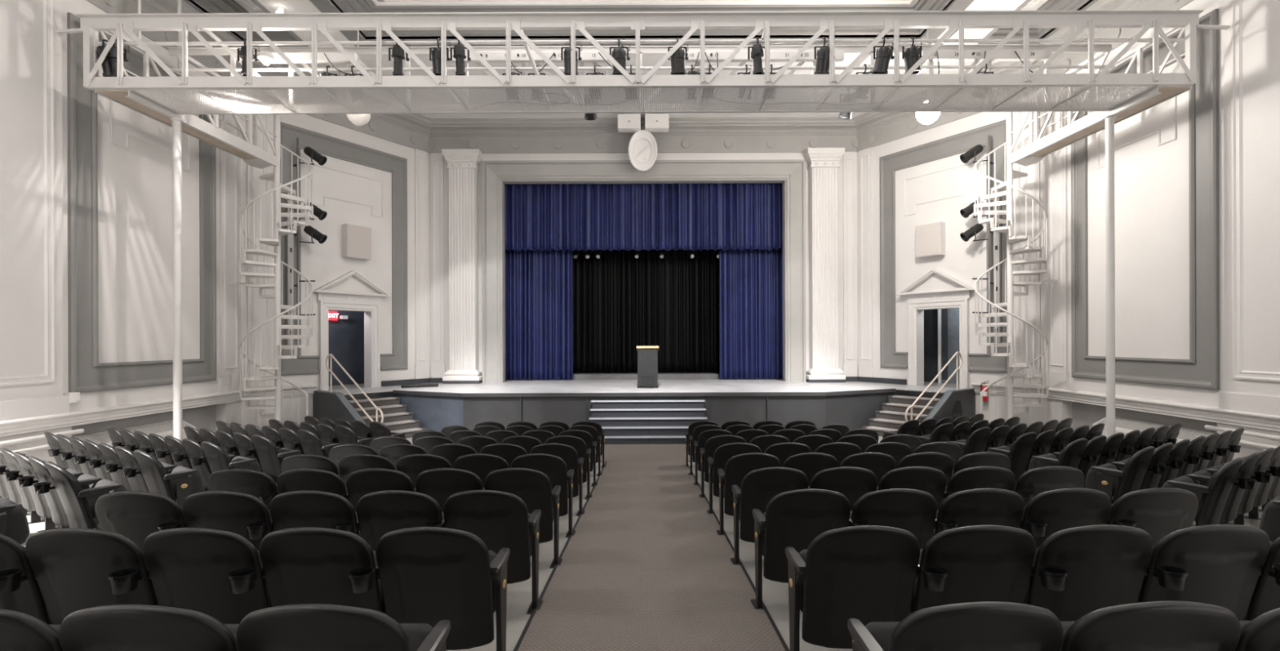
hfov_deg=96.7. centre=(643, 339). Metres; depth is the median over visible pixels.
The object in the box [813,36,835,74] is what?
stage light
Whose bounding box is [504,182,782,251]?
valance
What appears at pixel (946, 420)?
seat
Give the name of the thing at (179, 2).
conduit
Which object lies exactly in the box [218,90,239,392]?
trim
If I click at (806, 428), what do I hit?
seat
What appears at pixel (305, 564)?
seat
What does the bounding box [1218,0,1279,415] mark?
pilaster
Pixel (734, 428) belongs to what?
seat
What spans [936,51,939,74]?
lead
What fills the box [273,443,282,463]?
armrest
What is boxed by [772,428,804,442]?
seat
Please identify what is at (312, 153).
light
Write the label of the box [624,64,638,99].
stage light
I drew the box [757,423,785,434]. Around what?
seat
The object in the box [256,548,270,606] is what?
seat
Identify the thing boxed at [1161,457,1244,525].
seat
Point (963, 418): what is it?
seat
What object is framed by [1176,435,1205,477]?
seat
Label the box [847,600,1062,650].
seat
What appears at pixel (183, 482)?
seat
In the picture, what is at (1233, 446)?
seat
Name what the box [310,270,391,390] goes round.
door surround
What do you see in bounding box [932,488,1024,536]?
seat
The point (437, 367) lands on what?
trim
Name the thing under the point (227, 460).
armrest
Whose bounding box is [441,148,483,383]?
fluted pilaster
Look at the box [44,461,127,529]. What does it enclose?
seat
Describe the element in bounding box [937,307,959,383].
door
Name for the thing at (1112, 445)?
seat
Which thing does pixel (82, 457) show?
seat
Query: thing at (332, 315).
exit sign
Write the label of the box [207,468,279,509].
seat
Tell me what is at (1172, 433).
seat
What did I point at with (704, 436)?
seat
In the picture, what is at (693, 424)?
seat
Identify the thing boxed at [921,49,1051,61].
raceway
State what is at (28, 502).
seat
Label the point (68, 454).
seat
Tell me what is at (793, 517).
seat
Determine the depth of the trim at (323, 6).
12.37 m
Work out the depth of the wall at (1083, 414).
11.12 m
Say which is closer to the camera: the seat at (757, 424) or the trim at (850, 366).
the seat at (757, 424)
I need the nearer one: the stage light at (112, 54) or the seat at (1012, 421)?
the stage light at (112, 54)
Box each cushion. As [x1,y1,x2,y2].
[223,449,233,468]
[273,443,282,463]
[961,435,969,456]
[1007,440,1015,457]
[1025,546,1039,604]
[1054,447,1065,466]
[1062,626,1070,638]
[1111,456,1132,503]
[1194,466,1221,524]
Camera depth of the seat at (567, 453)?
6.34 m
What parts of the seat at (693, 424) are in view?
panel, backrest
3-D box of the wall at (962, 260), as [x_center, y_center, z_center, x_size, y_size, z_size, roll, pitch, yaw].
[8.004,-1.986,15.248,0.300,9.200,5.199,0,0,-33]
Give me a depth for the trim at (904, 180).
15.25 m
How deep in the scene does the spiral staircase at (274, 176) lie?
12.50 m
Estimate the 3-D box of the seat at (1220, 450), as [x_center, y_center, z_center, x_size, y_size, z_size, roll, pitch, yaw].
[7.270,1.583,7.378,0.582,0.854,0.522,0,0,-32]
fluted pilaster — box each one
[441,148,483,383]
[804,147,845,382]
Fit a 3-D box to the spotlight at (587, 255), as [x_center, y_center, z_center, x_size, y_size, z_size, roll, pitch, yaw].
[-1.827,-2.776,18.506,0.179,0.315,0.246,0,0,0]
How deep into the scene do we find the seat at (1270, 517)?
4.25 m
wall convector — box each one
[74,419,196,446]
[1092,416,1214,442]
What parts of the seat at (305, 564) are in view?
armrest, seat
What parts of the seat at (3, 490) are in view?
backrest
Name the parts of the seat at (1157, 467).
armrest, seat, backrest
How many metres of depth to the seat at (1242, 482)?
5.19 m
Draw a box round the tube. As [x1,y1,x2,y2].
[400,382,438,387]
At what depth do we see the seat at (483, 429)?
9.03 m
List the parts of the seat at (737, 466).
foot plate, panel, armrest, backrest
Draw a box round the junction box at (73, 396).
[62,391,79,411]
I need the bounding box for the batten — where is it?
[574,248,719,249]
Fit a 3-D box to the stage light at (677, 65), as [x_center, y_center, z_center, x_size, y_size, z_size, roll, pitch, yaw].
[0.533,-4.432,8.926,0.287,0.574,0.243,0,0,-35]
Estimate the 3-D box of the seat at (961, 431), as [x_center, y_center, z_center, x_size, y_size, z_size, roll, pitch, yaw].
[5.195,1.790,9.596,0.582,0.854,0.522,0,0,-33]
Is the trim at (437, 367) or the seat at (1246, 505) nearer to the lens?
the seat at (1246, 505)
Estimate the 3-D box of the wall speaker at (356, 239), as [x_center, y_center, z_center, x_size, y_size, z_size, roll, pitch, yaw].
[-7.680,-2.605,15.249,0.587,0.860,0.702,0,0,0]
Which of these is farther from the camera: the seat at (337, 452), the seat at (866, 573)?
the seat at (337, 452)
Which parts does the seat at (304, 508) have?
seat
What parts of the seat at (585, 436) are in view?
backrest, panel, armrest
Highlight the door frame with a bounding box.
[896,268,974,388]
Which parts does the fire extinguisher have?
tank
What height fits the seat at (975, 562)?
0.855 m
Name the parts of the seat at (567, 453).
backrest, foot plate, panel, armrest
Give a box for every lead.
[324,53,347,74]
[533,52,555,75]
[598,52,612,67]
[705,52,714,71]
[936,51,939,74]
[1014,50,1033,72]
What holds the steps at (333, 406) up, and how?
on the floor at (775, 593)
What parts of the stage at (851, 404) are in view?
panel, panel, panel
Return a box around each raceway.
[430,51,607,62]
[684,50,844,62]
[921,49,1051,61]
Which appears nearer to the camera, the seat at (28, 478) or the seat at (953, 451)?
the seat at (28, 478)
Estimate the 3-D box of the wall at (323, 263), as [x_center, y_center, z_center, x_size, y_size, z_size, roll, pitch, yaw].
[-8.017,-1.934,15.248,0.300,9.200,5.199,0,0,33]
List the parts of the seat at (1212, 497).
seat, armrest, backrest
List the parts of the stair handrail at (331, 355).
post, post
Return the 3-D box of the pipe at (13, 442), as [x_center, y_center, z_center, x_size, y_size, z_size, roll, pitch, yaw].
[-9.169,1.489,7.825,0.153,0.083,2.850,0,0,0]
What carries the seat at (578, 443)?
on the floor at (775, 593)
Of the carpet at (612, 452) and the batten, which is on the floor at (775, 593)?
the carpet at (612, 452)
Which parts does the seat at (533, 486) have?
backrest, foot plate, panel, armrest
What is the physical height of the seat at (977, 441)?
0.866 m
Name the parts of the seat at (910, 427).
seat, armrest, backrest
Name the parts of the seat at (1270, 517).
armrest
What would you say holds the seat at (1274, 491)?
on the floor at (775, 593)
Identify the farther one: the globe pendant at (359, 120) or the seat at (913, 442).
the globe pendant at (359, 120)
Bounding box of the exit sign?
[328,311,338,319]
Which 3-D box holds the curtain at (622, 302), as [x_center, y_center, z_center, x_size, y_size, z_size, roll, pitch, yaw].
[-0.010,-1.341,19.037,6.413,4.919,0.292,0,0,0]
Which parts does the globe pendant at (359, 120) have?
globe, stem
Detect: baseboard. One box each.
[381,377,430,386]
[430,377,443,382]
[844,377,857,381]
[857,376,906,384]
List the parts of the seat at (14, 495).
backrest, foot plate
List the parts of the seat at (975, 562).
seat, armrest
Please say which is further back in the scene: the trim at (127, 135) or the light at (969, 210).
the light at (969, 210)
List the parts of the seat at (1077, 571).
armrest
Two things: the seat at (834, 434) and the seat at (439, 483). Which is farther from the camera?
the seat at (834, 434)
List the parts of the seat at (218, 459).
backrest, armrest, seat, panel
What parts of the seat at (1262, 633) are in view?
seat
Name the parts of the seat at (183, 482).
backrest, armrest, panel, seat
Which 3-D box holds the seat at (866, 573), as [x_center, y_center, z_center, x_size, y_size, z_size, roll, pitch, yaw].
[1.021,1.291,2.861,0.584,0.866,0.498,0,0,0]
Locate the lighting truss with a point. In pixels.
(134, 93)
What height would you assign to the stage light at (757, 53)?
0.576 m
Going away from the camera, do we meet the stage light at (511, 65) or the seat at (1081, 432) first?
the seat at (1081, 432)
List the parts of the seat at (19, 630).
seat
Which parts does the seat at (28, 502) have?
backrest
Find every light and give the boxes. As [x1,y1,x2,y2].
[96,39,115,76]
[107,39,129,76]
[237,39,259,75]
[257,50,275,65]
[259,52,357,63]
[275,6,284,13]
[298,146,327,165]
[298,225,327,244]
[299,202,327,220]
[319,65,339,100]
[344,65,365,100]
[388,39,409,75]
[429,38,450,75]
[449,39,471,75]
[502,65,521,99]
[528,65,545,99]
[560,37,582,75]
[584,95,598,120]
[586,64,605,99]
[609,37,630,75]
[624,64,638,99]
[667,37,688,75]
[685,64,700,97]
[702,64,718,97]
[737,64,751,97]
[747,37,764,74]
[761,64,777,98]
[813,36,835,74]
[838,87,856,119]
[853,63,871,99]
[871,36,893,74]
[902,36,922,74]
[960,144,987,163]
[960,200,987,217]
[960,222,988,241]
[972,63,993,97]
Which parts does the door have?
dark panel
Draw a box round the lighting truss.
[55,0,1230,441]
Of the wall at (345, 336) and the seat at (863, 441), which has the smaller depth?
the seat at (863, 441)
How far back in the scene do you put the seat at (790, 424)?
9.95 m
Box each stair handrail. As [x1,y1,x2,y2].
[325,353,383,422]
[904,351,962,421]
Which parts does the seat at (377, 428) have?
backrest, armrest, seat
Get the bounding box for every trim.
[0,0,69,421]
[0,384,317,436]
[66,12,216,392]
[85,0,1193,153]
[110,99,190,172]
[183,0,308,46]
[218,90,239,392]
[240,0,263,11]
[246,98,273,386]
[280,121,408,375]
[309,0,973,46]
[311,164,382,217]
[365,0,919,8]
[371,0,912,5]
[414,148,430,378]
[430,153,445,377]
[481,159,805,382]
[842,151,857,376]
[858,146,873,377]
[880,119,1007,373]
[903,160,975,216]
[970,382,1279,431]
[977,0,1097,44]
[1014,96,1041,384]
[1022,0,1042,8]
[1048,86,1069,389]
[1071,8,1219,389]
[1096,96,1176,168]
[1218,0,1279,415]
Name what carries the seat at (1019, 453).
on the floor at (775, 593)
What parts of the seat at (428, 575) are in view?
seat, armrest, panel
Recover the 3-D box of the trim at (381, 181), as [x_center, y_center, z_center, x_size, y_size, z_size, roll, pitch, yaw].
[-7.865,-3.929,15.192,0.025,1.030,1.940,0,0,33]
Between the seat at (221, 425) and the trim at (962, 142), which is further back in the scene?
the trim at (962, 142)
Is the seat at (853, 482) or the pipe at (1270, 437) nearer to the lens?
the seat at (853, 482)
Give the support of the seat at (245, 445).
on the floor at (775, 593)
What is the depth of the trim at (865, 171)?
17.00 m
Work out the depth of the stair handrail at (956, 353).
13.43 m
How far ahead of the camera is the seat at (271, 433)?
8.82 m
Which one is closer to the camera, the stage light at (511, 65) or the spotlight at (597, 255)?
the stage light at (511, 65)
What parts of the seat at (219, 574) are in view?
armrest, seat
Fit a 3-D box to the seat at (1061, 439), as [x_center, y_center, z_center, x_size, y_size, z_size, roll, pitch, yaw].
[5.839,1.671,8.192,0.582,0.854,0.522,0,0,-32]
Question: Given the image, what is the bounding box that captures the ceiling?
[190,0,1092,118]
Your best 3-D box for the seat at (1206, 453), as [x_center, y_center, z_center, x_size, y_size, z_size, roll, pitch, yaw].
[6.806,1.569,7.083,0.582,0.854,0.522,0,0,-33]
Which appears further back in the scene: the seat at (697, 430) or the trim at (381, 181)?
the trim at (381, 181)
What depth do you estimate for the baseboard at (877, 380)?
16.53 m
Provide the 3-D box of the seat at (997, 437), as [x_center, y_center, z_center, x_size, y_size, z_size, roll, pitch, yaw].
[5.285,1.724,8.746,0.582,0.854,0.522,0,0,-33]
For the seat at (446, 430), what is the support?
on the floor at (775, 593)
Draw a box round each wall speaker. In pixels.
[342,223,371,259]
[915,221,945,257]
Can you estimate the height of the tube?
0.100 m
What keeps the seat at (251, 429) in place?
on the floor at (775, 593)
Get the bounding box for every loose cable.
[474,93,631,108]
[704,93,887,105]
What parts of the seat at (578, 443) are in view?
backrest, panel, armrest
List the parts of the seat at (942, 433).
armrest, seat, backrest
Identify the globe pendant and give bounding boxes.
[346,30,370,126]
[915,28,940,124]
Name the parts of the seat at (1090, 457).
backrest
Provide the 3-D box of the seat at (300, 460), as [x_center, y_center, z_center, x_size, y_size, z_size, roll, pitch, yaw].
[-3.200,1.514,5.589,0.629,0.866,0.522,0,0,0]
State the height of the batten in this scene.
0.060 m
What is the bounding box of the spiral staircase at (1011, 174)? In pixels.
[973,111,1057,422]
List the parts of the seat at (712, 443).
panel, armrest, backrest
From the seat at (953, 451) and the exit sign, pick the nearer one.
the seat at (953, 451)
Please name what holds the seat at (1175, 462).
on the floor at (775, 593)
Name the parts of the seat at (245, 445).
backrest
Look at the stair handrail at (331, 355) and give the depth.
13.46 m
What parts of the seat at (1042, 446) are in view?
backrest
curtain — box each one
[504,248,573,379]
[572,249,719,373]
[719,248,782,379]
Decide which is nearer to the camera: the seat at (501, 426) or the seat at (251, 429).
the seat at (251, 429)
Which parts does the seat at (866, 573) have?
panel, armrest, seat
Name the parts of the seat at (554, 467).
backrest, foot plate, panel, armrest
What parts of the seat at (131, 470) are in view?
backrest, seat, armrest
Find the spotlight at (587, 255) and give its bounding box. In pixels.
[585,249,591,258]
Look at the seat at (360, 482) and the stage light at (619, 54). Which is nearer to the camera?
the seat at (360, 482)
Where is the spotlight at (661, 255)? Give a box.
[658,249,664,257]
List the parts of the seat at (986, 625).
panel, armrest, seat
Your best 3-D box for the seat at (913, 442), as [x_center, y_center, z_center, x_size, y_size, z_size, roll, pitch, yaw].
[3.268,1.631,7.419,0.635,0.866,0.522,0,0,0]
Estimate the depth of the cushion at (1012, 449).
7.38 m
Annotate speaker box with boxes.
[617,113,640,132]
[644,113,668,132]
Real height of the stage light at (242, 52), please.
0.572 m
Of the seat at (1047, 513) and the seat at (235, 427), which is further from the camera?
the seat at (235, 427)
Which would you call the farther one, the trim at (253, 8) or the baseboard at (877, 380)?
the baseboard at (877, 380)
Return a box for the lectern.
[636,345,658,387]
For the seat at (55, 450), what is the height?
0.866 m
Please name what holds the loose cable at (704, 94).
on the lighting truss
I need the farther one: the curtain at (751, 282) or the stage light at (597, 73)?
the curtain at (751, 282)
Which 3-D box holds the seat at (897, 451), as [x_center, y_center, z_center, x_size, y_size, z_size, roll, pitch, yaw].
[2.696,1.565,6.499,0.590,0.855,0.522,0,0,0]
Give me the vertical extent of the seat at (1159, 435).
0.854 m
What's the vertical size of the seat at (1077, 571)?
0.855 m
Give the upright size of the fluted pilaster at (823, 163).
6.939 m
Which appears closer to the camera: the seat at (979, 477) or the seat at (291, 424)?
the seat at (979, 477)
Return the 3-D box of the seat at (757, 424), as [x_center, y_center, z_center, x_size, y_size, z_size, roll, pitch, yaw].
[2.163,1.845,10.159,0.600,0.855,0.522,0,0,0]
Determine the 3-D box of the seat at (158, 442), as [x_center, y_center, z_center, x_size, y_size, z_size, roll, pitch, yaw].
[-6.302,1.662,7.637,0.582,0.854,0.522,0,0,33]
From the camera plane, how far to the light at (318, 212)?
13.95 m
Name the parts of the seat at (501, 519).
backrest, seat, armrest, foot plate, panel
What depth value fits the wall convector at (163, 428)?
10.64 m
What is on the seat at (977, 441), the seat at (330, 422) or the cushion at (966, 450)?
the cushion at (966, 450)
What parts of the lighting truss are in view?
post, arm post, post, gusset plate, arm rail, hanger rod, arm post, arm handrail, post, gusset plate, arm post, arm post, arm handrail, post, arm rail, post, arm post, arm post, gusset plate, arm rail, arm post, post, post, gusset plate, post, post, gusset plate, post, post, gusset plate, post, post, gusset plate, post, post, gusset plate, post, post, gusset plate, post, gusset plate, post, post, gusset plate, post, post, gusset plate, post, post, gusset plate, post, post, gusset plate, post, post, arm post, gusset plate, arm rail, post, arm post, arm post, arm rail, post, arm handrail, arm post, arm post, gusset plate, post, arm handrail, arm post, gusset plate, post, arm rail, post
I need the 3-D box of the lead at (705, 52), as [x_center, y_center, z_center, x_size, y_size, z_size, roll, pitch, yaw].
[1.133,-4.686,9.630,0.213,0.361,0.057,0,0,0]
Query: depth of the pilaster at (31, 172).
8.52 m
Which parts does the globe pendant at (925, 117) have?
stem, globe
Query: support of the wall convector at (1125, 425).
attached to the wall at (1083, 414)
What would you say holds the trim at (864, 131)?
attached to the wall at (962, 260)
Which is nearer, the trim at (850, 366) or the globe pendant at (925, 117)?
the globe pendant at (925, 117)
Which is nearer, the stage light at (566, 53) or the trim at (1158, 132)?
the stage light at (566, 53)
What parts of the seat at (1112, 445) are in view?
backrest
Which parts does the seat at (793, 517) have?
foot plate, panel, armrest, seat, backrest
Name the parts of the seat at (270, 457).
backrest, armrest, seat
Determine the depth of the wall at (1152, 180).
10.44 m
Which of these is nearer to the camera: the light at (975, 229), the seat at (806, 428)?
the seat at (806, 428)
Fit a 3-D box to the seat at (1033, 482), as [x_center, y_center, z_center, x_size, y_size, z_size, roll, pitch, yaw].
[3.240,1.423,4.679,0.629,0.866,0.522,0,0,0]
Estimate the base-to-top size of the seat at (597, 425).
0.866 m
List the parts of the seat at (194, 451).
backrest, armrest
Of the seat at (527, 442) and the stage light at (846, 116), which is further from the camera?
the stage light at (846, 116)
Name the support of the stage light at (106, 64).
attached to the lighting truss
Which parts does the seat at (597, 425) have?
backrest, panel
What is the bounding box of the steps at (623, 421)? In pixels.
[589,399,706,444]
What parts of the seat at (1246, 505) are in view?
armrest, seat, backrest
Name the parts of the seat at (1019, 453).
seat, armrest, backrest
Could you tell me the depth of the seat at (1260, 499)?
5.79 m
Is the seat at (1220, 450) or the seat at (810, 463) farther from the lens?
the seat at (1220, 450)
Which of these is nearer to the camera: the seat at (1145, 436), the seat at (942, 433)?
the seat at (1145, 436)
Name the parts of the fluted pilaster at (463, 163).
egg moulding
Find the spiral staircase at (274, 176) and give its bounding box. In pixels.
[230,114,314,425]
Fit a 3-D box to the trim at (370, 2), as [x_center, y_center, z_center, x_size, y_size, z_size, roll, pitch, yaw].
[-0.023,-7.083,3.790,11.560,0.010,16.780,0,0,0]
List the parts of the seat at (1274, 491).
foot plate, backrest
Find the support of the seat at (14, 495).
on the floor at (775, 593)
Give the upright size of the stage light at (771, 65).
0.590 m
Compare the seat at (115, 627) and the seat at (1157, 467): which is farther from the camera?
the seat at (1157, 467)
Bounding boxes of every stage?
[327,381,959,431]
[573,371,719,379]
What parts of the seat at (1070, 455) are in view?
seat, panel, armrest, backrest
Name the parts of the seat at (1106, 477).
seat, panel, armrest, backrest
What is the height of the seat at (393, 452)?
0.855 m
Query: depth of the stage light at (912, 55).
8.85 m
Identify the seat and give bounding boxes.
[0,447,66,531]
[0,450,46,523]
[0,453,31,515]
[0,497,30,544]
[0,533,52,624]
[0,608,62,650]
[13,451,84,528]
[25,527,159,624]
[28,456,102,525]
[44,431,69,468]
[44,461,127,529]
[55,433,82,471]
[58,604,239,650]
[68,435,97,476]
[82,439,112,480]
[95,490,186,549]
[97,442,131,490]
[106,426,125,448]
[115,445,177,492]
[119,428,140,452]
[133,430,157,459]
[133,449,204,507]
[142,527,271,623]
[148,432,174,464]
[164,435,206,491]
[182,438,235,490]
[182,490,274,551]
[183,426,203,444]
[199,427,220,446]
[200,440,260,472]
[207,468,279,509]
[215,420,232,435]
[215,429,239,456]
[229,628,239,650]
[230,422,248,435]
[232,431,279,471]
[236,603,450,650]
[244,423,263,439]
[251,434,301,483]
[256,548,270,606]
[259,526,386,613]
[261,425,284,448]
[268,418,284,431]
[269,489,361,537]
[276,468,348,499]
[279,426,304,453]
[280,453,340,476]
[284,420,301,433]
[297,428,341,457]
[299,422,320,439]
[304,415,319,426]
[316,422,339,443]
[319,417,335,430]
[329,443,378,471]
[334,424,374,446]
[335,418,353,430]
[338,453,395,487]
[346,467,416,511]
[351,419,373,437]
[356,489,445,550]
[368,421,405,438]
[369,435,411,455]
[375,526,510,650]
[379,443,427,470]
[395,453,452,487]
[412,429,446,444]
[413,435,454,453]
[415,467,484,511]
[429,443,477,467]
[440,425,469,437]
[443,489,543,613]
[448,429,482,443]
[453,453,509,487]
[457,435,497,453]
[473,425,500,435]
[474,421,505,429]
[480,443,527,467]
[484,467,562,568]
[485,429,518,443]
[501,435,542,453]
[505,424,532,435]
[506,421,537,429]
[511,453,575,537]
[522,429,555,444]
[529,443,585,515]
[537,424,564,435]
[538,420,569,430]
[544,435,591,498]
[558,429,597,486]
[568,424,602,475]
[571,420,605,467]
[684,420,719,466]
[688,424,722,475]
[693,428,732,484]
[698,434,746,497]
[706,442,761,513]
[716,452,781,534]
[720,420,751,429]
[724,423,753,435]
[729,466,808,564]
[735,428,768,443]
[748,434,790,453]
[750,488,850,608]
[752,420,783,428]
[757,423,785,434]
[764,442,811,466]
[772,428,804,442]
[782,452,838,485]
[784,419,816,428]
[785,524,919,650]
[789,423,817,435]
[792,434,833,452]
[808,428,842,442]
[808,466,877,510]
[813,441,862,466]
[821,423,849,436]
[835,434,877,452]
[840,452,896,485]
[844,428,878,443]
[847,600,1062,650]
[848,488,937,548]
[863,441,911,468]
[876,466,946,510]
[879,434,920,453]
[882,419,919,438]
[896,451,953,485]
[910,524,1036,613]
[912,441,961,469]
[915,417,937,435]
[915,422,953,444]
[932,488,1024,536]
[934,416,953,428]
[943,466,1015,499]
[947,426,991,456]
[949,421,971,440]
[951,451,1011,475]
[952,415,968,427]
[968,413,983,425]
[968,419,988,436]
[984,424,1009,451]
[987,417,1004,431]
[987,431,1036,479]
[1003,416,1019,428]
[1004,422,1026,445]
[1008,429,1055,481]
[1013,465,1084,506]
[1019,487,1111,547]
[1023,524,1153,620]
[1024,421,1043,435]
[1028,437,1087,470]
[1040,419,1058,433]
[1048,426,1073,453]
[1053,435,1106,487]
[1055,417,1072,433]
[1059,600,1240,650]
[1068,424,1089,444]
[1083,431,1124,488]
[1084,445,1155,503]
[1085,422,1104,441]
[1106,487,1198,545]
[1111,442,1173,489]
[1114,429,1140,461]
[1131,426,1155,456]
[1137,524,1270,620]
[1148,425,1168,448]
[1157,438,1190,487]
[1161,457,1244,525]
[1163,422,1182,444]
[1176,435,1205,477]
[1186,452,1260,522]
[1191,432,1219,473]
[1204,447,1275,524]
[1206,430,1232,468]
[1219,426,1244,464]
[1221,445,1279,524]
[1235,607,1279,650]
[1242,455,1279,519]
[1244,536,1279,620]
[1258,448,1271,511]
[1259,494,1279,542]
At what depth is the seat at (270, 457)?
7.44 m
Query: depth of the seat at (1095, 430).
8.56 m
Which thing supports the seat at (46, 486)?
on the floor at (775, 593)
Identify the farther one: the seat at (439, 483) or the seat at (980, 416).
the seat at (980, 416)
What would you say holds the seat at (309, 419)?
on the floor at (775, 593)
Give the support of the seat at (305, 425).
on the floor at (775, 593)
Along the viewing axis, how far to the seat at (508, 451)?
6.30 m
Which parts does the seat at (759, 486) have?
foot plate, panel, armrest, seat, backrest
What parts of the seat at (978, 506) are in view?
seat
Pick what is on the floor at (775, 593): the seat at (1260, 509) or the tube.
the seat at (1260, 509)
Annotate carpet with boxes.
[513,461,790,650]
[597,444,693,462]
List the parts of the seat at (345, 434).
backrest, seat, armrest, panel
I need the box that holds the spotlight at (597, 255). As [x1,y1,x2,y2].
[595,249,600,258]
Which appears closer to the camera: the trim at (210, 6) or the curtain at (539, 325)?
the trim at (210, 6)
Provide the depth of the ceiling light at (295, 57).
9.68 m
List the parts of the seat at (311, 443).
backrest, seat, armrest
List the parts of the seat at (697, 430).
panel, backrest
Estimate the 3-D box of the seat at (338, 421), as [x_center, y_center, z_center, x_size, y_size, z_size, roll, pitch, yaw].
[-5.497,1.907,10.742,0.582,0.854,0.522,0,0,33]
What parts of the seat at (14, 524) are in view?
panel, armrest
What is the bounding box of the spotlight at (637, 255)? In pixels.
[634,250,639,257]
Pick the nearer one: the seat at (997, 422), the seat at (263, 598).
the seat at (263, 598)
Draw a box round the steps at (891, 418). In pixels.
[862,387,975,436]
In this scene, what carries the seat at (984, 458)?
on the floor at (775, 593)
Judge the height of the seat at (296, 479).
0.855 m
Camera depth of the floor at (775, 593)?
4.25 m
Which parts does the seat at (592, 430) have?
backrest, panel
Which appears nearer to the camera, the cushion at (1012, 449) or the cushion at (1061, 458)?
the cushion at (1061, 458)
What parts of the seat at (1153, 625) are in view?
seat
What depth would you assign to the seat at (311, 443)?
8.28 m
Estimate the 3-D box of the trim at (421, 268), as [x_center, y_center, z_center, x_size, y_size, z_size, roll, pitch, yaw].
[-6.638,-2.238,17.022,0.068,6.800,0.480,0,0,33]
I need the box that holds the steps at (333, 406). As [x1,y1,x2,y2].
[312,389,426,438]
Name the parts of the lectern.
panel, panel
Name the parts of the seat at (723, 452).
panel, armrest, backrest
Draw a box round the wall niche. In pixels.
[71,404,216,436]
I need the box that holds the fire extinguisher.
[980,380,989,400]
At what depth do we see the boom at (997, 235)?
13.86 m
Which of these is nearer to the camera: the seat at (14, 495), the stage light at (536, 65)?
the seat at (14, 495)
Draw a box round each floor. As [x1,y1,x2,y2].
[21,435,1271,650]
[328,382,366,390]
[504,373,783,382]
[921,381,959,387]
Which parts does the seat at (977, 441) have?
armrest, seat, backrest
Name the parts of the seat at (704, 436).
panel, armrest, backrest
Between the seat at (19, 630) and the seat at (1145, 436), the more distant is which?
the seat at (1145, 436)
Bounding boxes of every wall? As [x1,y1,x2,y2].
[0,0,241,463]
[240,96,430,429]
[328,310,364,385]
[429,152,857,377]
[857,93,1047,426]
[924,309,937,382]
[1046,0,1279,459]
[1072,401,1217,432]
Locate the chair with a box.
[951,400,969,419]
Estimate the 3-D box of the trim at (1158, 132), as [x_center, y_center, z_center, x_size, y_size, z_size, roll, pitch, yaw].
[9.224,-3.986,10.740,0.025,1.030,1.720,0,0,0]
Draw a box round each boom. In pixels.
[286,137,315,344]
[972,135,1001,342]
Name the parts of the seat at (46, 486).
backrest, seat, armrest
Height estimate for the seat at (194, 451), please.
0.854 m
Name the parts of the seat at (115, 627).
seat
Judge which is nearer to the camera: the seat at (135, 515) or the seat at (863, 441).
the seat at (135, 515)
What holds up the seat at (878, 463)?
on the floor at (775, 593)
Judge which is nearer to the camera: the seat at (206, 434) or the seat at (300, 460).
the seat at (300, 460)
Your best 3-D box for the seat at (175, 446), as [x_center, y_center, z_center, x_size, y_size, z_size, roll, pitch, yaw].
[-5.838,1.645,7.342,0.582,0.854,0.522,0,0,33]
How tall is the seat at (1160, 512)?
0.866 m
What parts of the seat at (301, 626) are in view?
seat, armrest, panel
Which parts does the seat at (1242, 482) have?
seat, armrest, backrest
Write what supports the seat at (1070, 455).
on the floor at (775, 593)
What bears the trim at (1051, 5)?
attached to the ceiling
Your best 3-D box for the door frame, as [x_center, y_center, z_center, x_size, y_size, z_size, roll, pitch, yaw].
[7.740,-0.310,15.167,0.240,3.150,2.100,0,0,-33]
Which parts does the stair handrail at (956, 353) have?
post, post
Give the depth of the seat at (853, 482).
4.49 m
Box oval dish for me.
[627,129,657,171]
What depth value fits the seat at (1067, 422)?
9.70 m
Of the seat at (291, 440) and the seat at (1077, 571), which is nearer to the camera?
the seat at (1077, 571)
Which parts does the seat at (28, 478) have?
backrest, seat, armrest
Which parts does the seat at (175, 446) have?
backrest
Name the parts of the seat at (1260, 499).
backrest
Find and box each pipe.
[0,428,84,445]
[9,443,49,453]
[1204,424,1279,440]
[1238,440,1278,448]
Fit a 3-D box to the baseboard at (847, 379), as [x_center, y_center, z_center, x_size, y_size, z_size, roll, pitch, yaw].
[5.694,1.206,17.260,1.540,0.130,0.080,0,0,0]
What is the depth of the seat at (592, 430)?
9.10 m
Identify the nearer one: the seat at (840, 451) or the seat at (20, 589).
the seat at (20, 589)
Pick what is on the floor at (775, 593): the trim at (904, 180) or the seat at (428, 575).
the seat at (428, 575)
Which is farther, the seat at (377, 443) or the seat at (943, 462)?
the seat at (377, 443)
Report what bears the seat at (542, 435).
on the floor at (775, 593)
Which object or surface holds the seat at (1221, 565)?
on the floor at (775, 593)
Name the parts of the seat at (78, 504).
backrest, armrest, panel, seat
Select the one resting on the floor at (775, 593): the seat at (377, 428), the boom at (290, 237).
the seat at (377, 428)
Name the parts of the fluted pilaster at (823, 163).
egg moulding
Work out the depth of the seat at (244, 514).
3.57 m
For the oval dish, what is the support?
attached to the wall at (612, 156)
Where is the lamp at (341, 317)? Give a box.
[339,315,347,319]
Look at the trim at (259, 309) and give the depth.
13.37 m
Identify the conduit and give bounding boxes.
[177,0,181,68]
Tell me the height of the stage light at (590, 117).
0.580 m

